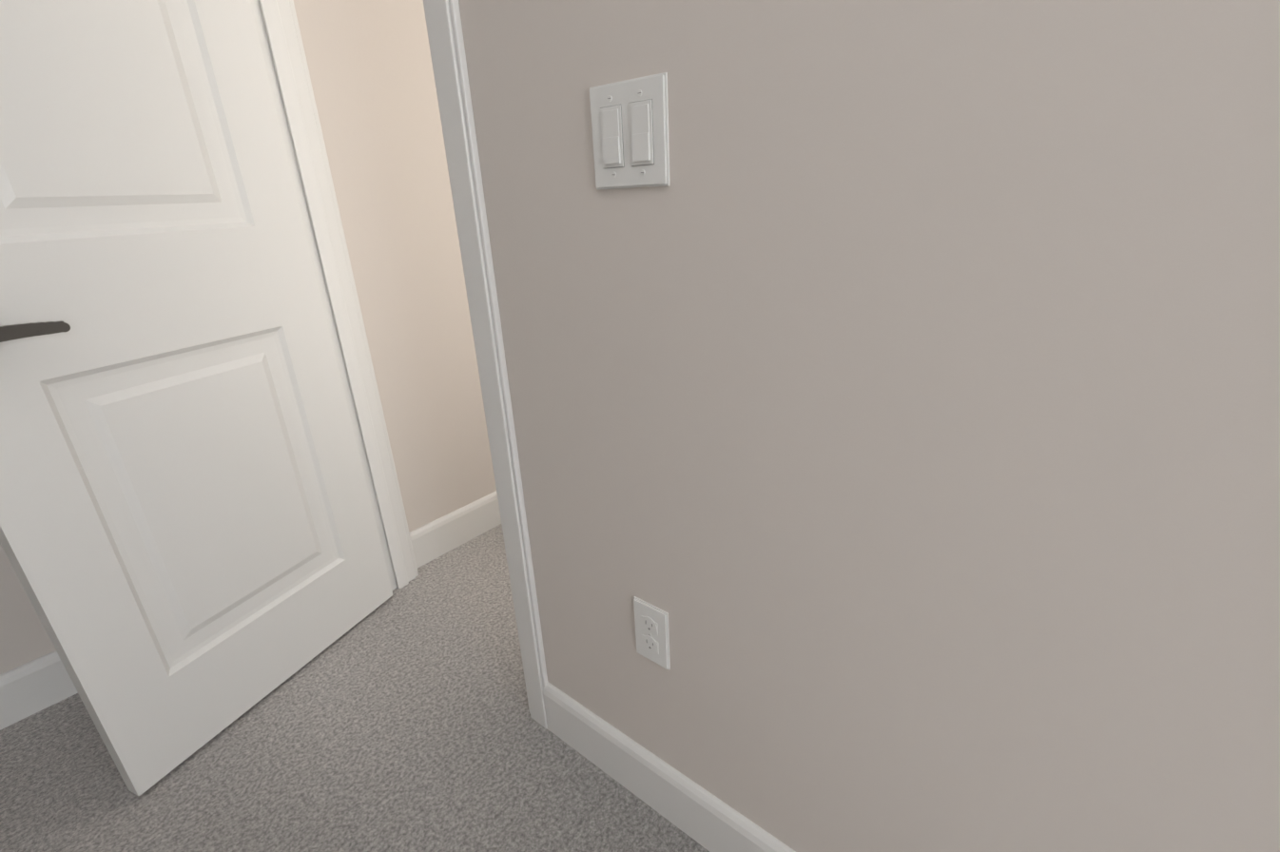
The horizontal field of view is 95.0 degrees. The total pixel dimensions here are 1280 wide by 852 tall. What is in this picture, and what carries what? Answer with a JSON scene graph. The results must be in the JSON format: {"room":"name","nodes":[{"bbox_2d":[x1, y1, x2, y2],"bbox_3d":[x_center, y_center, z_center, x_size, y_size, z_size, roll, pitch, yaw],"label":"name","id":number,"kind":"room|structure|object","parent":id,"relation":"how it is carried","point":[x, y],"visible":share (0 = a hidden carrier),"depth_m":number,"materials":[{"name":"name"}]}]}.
{"room":"bedroom","nodes":[
{"label":"bedroom","id":0,"kind":"room"},
{"bbox_2d":[0,543,56,674],"bbox_3d":[-2.208,-0.286,0.210,0.115,2.740,3.745,15,27,37],"label":"wall","id":1,"kind":"structure","parent":0,"point":[25,638],"depth_m":1.35,"materials":[{"name":"beige paint"}]},
{"bbox_2d":[0,650,77,730],"bbox_3d":[-1.309,0.556,1.534,0.015,0.125,1.020,15,27,37],"label":"baseboard","id":2,"kind":"structure","parent":1,"relation":"attached to","point":[32,687],"depth_m":1.39,"materials":[{"name":"white wood"}]},
{"bbox_2d":[0,523,709,851],"bbox_3d":[0.911,1.122,0.141,5.580,0.100,6.960,15,27,37],"label":"floor","id":3,"kind":"structure","parent":0,"point":[399,720],"depth_m":1.23,"materials":[{"name":"carpet"}]},
{"bbox_2d":[293,0,496,532],"bbox_3d":[0.133,-1.301,2.502,0.115,2.740,3.100,15,27,37],"label":"wall","id":4,"kind":"structure","parent":0,"point":[370,69],"depth_m":1.65,"materials":[{"name":"beige paint"}]},
{"bbox_2d":[409,490,501,567],"bbox_3d":[0.205,-0.055,2.902,0.015,0.125,2.985,15,27,37],"label":"baseboard","id":5,"kind":"structure","parent":4,"relation":"attached to","point":[443,534],"depth_m":1.97,"materials":[{"name":"white wood"}]},
{"bbox_2d":[458,0,1279,851],"bbox_3d":[1.097,-0.285,-0.186,5.465,2.740,0.115,15,27,37],"label":"wall","id":6,"kind":"structure","parent":0,"point":[894,388],"depth_m":0.59,"materials":[{"name":"beige paint"}]},
{"bbox_2d":[0,0,393,795],"bbox_3d":[-0.934,-0.509,1.021,0.150,2.424,0.682,7,23,23],"label":"entry door","id":7,"kind":"structure","parent":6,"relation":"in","point":[190,540],"depth_m":1.14,"materials":[{"name":"white paint"}]},
{"bbox_2d":[250,0,547,728],"bbox_3d":[-0.529,-0.607,1.129,0.830,2.515,0.151,15,27,37],"label":"door frame","id":8,"kind":"structure","parent":6,"relation":"attached to","point":[279,32],"depth_m":1.26,"materials":[{"name":"white wood"}]},
{"bbox_2d":[589,72,669,190],"bbox_3d":[-0.015,-0.344,0.696,0.116,0.115,0.010,15,27,37],"label":"light switch","id":9,"kind":"object","parent":6,"relation":"attached to","point":[630,122],"visible":1,"depth_m":0.69,"materials":[{"name":"white plastic"}]},
{"bbox_2d":[633,596,670,669],"bbox_3d":[0.018,0.343,0.968,0.070,0.115,0.008,15,27,37],"label":"electrical outlet","id":10,"kind":"object","parent":6,"relation":"attached to","point":[651,631],"visible":1,"depth_m":0.96,"materials":[{"name":"white plastic"}]},
{"bbox_2d":[543,681,795,851],"bbox_3d":[1.467,1.042,-0.028,4.320,0.125,0.015,15,27,37],"label":"baseboard","id":11,"kind":"structure","parent":6,"relation":"attached to","point":[698,814],"depth_m":1.08,"materials":[{"name":"white wood"}]}
]}

